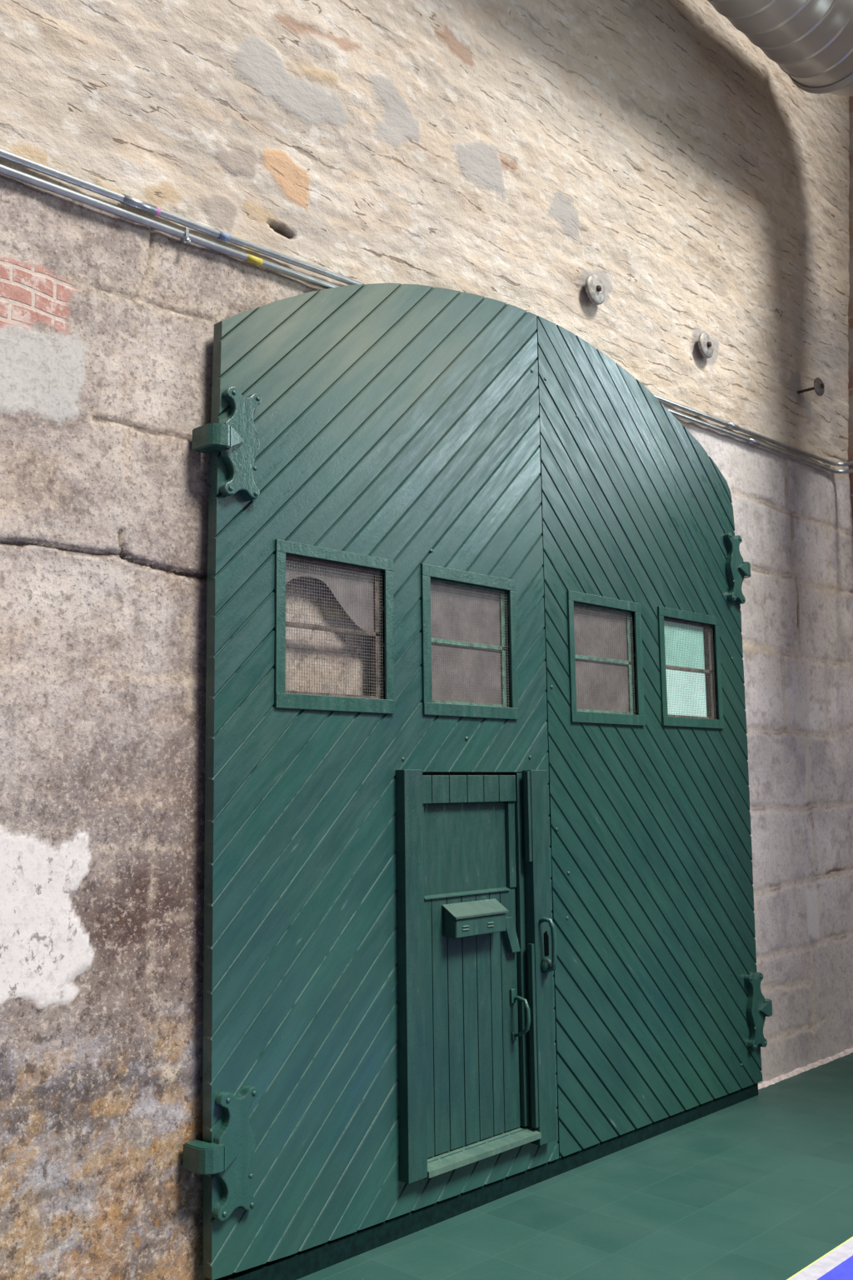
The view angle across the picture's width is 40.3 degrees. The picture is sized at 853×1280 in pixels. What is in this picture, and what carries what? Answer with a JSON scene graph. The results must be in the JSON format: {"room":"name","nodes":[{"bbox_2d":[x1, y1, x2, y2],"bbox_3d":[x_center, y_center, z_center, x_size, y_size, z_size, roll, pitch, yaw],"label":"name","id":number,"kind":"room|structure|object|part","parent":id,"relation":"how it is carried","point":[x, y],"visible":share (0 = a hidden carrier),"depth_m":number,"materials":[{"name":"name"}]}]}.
{"room":"indoor sports hall","nodes":[
{"label":"indoor sports hall","id":0,"kind":"room"},
{"bbox_2d":[0,0,852,1279],"bbox_3d":[-1.183,-3.288,4.179,0.047,11.102,13.360,-8,-10,44],"label":"wall","id":1,"kind":"structure","parent":0,"point":[515,152],"depth_m":4.43,"materials":[{"name":"beige stone"}]},
{"bbox_2d":[182,282,559,1279],"bbox_3d":[-0.091,0.274,4.625,0.172,3.854,1.903,-8,-10,44],"label":"gate leaf","id":2,"kind":"object","parent":1,"relation":"attached to","point":[365,1065],"visible":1,"depth_m":4.50,"materials":[{"name":"paint"}]},
{"bbox_3d":[-0.373,-0.168,4.479,0.003,0.235,0.461,-8,-10,44],"label":"glass pane","id":3,"kind":"part","parent":2,"relation":"part of","materials":[{"name":"glass"}]},
{"bbox_3d":[-0.369,-0.040,4.466,0.024,0.520,0.507,-8,-10,44],"label":"sash","id":4,"kind":"part","parent":2,"relation":"part of","materials":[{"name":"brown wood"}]},
{"bbox_3d":[0.160,0.874,4.891,0.005,0.368,0.530,-8,-10,44],"label":"blank panel","id":5,"kind":"part","parent":2,"relation":"part of","materials":[{"name":"paint"}]},
{"bbox_3d":[0.164,-0.108,5.029,0.003,0.238,0.466,-8,-10,44],"label":"glass pane","id":6,"kind":"part","parent":2,"relation":"part of","materials":[{"name":"glass"}]},
{"bbox_3d":[0.168,0.148,4.997,0.003,0.242,0.466,-8,-10,44],"label":"glass pane","id":7,"kind":"part","parent":2,"relation":"part of","materials":[{"name":"glass"}]},
{"bbox_3d":[0.168,0.022,5.017,0.024,0.526,0.512,-8,-10,44],"label":"sash","id":8,"kind":"part","parent":2,"relation":"part of","materials":[{"name":"grey glass"}]},
{"bbox_3d":[0.160,1.306,4.825,0.038,1.497,0.642,-8,-10,44],"label":"wicket door","id":9,"kind":"part","parent":2,"relation":"part of","materials":[{"name":"paint"}]},
{"bbox_2d":[442,898,509,938],"bbox_3d":[0.208,1.153,4.818,0.078,0.130,0.330,-8,-10,44],"label":"mailbox","id":10,"kind":"object","parent":2,"relation":"attached to","point":[488,916],"visible":1,"depth_m":4.78,"materials":[{"name":"paint"}]},
{"bbox_3d":[0.207,1.115,4.823,0.078,0.054,0.330,-8,-10,44],"label":"lid","id":11,"kind":"part","parent":10,"relation":"part of","materials":[{"name":"paint"}]},
{"bbox_3d":[0.210,2.076,4.713,0.106,0.056,0.684,-8,-10,44],"label":"sill","id":12,"kind":"part","parent":2,"relation":"part of","materials":[{"name":"paint"}]},
{"bbox_3d":[0.363,1.267,5.001,0.031,0.150,0.094,-8,-10,44],"label":"latch plate","id":13,"kind":"part","parent":2,"relation":"part of","materials":[{"name":"paint"}]},
{"bbox_3d":[0.402,1.601,4.952,0.091,0.215,0.029,-7,-9,39],"label":"door handle","id":14,"kind":"part","parent":2,"relation":"part of","materials":[{"name":"metal"}]},
{"bbox_3d":[0.537,1.325,5.046,0.076,0.241,0.070,-8,-10,44],"label":"pull handle","id":15,"kind":"part","parent":2,"relation":"part of","materials":[{"name":"metal"}]},
{"bbox_2d":[0,164,852,473],"bbox_3d":[1.749,-1.752,2.578,6.088,0.227,9.414,-8,-10,44],"label":"conduit","id":16,"kind":"object","parent":1,"relation":"attached to","point":[185,237],"visible":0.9,"depth_m":4.25,"materials":[{"name":"metal"}]},
{"bbox_2d":[0,148,852,466],"bbox_3d":[1.749,-1.803,2.583,6.084,0.227,9.414,-8,-10,44],"label":"conduit","id":17,"kind":"object","parent":1,"relation":"attached to","point":[127,200],"visible":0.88,"depth_m":4.30,"materials":[{"name":"metal"}]},
{"bbox_2d":[585,274,604,304],"bbox_3d":[0.867,-1.819,6.046,0.095,0.159,0.159,-8,-10,44],"label":"rod","id":18,"kind":"object","parent":1,"relation":"attached to","point":[595,289],"visible":1,"depth_m":6.01,"materials":[{"name":"metal"}]},
{"bbox_2d":[535,315,772,1158],"bbox_3d":[1.212,0.435,6.002,0.130,3.858,1.891,-8,-10,44],"label":"gate leaf","id":19,"kind":"object","parent":1,"relation":"attached to","point":[662,1009],"visible":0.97,"depth_m":5.85,"materials":[{"name":"paint"}]},
{"bbox_3d":[0.850,-0.030,5.732,0.003,0.238,0.470,-8,-10,44],"label":"glass pane","id":20,"kind":"part","parent":19,"relation":"part of","materials":[{"name":"glass"}]},
{"bbox_3d":[0.854,0.226,5.699,0.003,0.242,0.470,-8,-10,44],"label":"glass pane","id":21,"kind":"part","parent":19,"relation":"part of","materials":[{"name":"glass"}]},
{"bbox_3d":[0.854,0.100,5.719,0.024,0.526,0.516,-8,-10,44],"label":"sash","id":22,"kind":"part","parent":19,"relation":"part of","materials":[{"name":"grey glass"}]},
{"bbox_3d":[1.383,0.029,6.272,0.006,0.238,0.427,-8,-10,44],"label":"window panel","id":23,"kind":"part","parent":19,"relation":"part of","materials":[{"name":"glass"}]},
{"bbox_3d":[1.386,0.285,6.239,0.006,0.242,0.427,-8,-10,44],"label":"window panel","id":24,"kind":"part","parent":19,"relation":"part of","materials":[{"name":"glass"}]},
{"bbox_3d":[1.399,0.161,6.278,0.024,0.527,0.518,-8,-10,44],"label":"sash","id":25,"kind":"part","parent":19,"relation":"part of","materials":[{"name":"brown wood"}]},
{"bbox_2d":[698,332,714,358],"bbox_3d":[1.640,-1.728,6.817,0.106,0.152,0.124,-1,-7,4],"label":"rod","id":26,"kind":"object","parent":1,"relation":"attached to","point":[705,342],"visible":1,"depth_m":6.79,"materials":[{"name":"metal"}]},
{"bbox_2d":[707,0,852,96],"bbox_3d":[1.721,-4.626,2.152,6.978,0.736,10.394,-8,-10,44],"label":"air duct","id":27,"kind":"object","parent":1,"relation":"attached to","point":[811,41],"visible":1,"depth_m":7.08,"materials":[{"name":"metal"}]},
{"bbox_2d":[758,1047,852,1089],"bbox_3d":[2.368,2.552,7.022,0.048,0.027,1.920,-8,-10,44],"label":"baseboard","id":28,"kind":"structure","parent":1,"relation":"attached to","point":[766,1083],"depth_m":6.87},
{"bbox_2d":[797,377,824,396],"bbox_3d":[2.526,-1.653,7.668,0.205,0.122,0.122,-8,-10,44],"label":"rod","id":29,"kind":"object","parent":1,"relation":"attached to","point":[819,387],"visible":1,"depth_m":7.60,"materials":[{"name":"metal"}]},
{"bbox_3d":[2.526,-1.653,7.668,0.205,0.017,0.018,-8,-10,44],"label":"rod","id":30,"kind":"part","parent":29,"relation":"part of","materials":[{"name":"brown metal"}]},
{"bbox_2d":[814,377,824,396],"bbox_3d":[2.578,-1.660,7.619,0.028,0.122,0.122,-8,-10,44],"label":"washer","id":31,"kind":"object","parent":29,"relation":"in","point":[819,387],"depth_m":7.59,"materials":[{"name":"metal"}]},
{"bbox_2d":[296,1052,852,1279],"bbox_3d":[-0.899,2.095,2.776,1.385,0.060,12.640,-8,-10,44],"label":"floor","id":32,"kind":"structure","parent":0,"point":[760,1187],"depth_m":4.62,"materials":[{"name":"green concrete"}]},
{"bbox_2d":[218,1082,758,1279],"bbox_3d":[0.551,2.301,5.088,0.038,0.080,3.590,-8,-10,44],"label":"threshold","id":33,"kind":"object","parent":32,"relation":"on","point":[298,1265],"visible":0.8,"depth_m":4.60,"materials":[{"name":"green wood"}]},
{"bbox_2d":[786,1236,852,1279],"bbox_3d":[-0.400,2.027,2.297,0.006,0.060,12.640,-8,-10,44],"label":"trim","id":34,"kind":"structure","parent":32,"relation":"on","point":[789,1278],"depth_m":4.14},
{"bbox_2d":[790,1238,852,1279],"bbox_3d":[-0.373,2.023,2.271,0.069,0.060,12.640,-8,-10,44],"label":"trim","id":35,"kind":"structure","parent":32,"relation":"on","point":[839,1255],"depth_m":4.11,"materials":[{"name":"white paint"}]},
{"bbox_2d":[817,1255,852,1279],"bbox_3d":[0.006,1.972,1.906,0.990,0.060,12.640,-8,-10,44],"label":"floor","id":36,"kind":"structure","parent":0,"point":[844,1271],"depth_m":4.03,"materials":[{"name":"blue tile"}]},
{"bbox_2d":[847,96,852,525],"bbox_3d":[5.818,-3.132,6.319,7.140,11.152,0.950,-8,-10,44],"label":"wall","id":37,"kind":"structure","parent":0,"point":[850,451],"depth_m":8.46,"materials":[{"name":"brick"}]}
]}

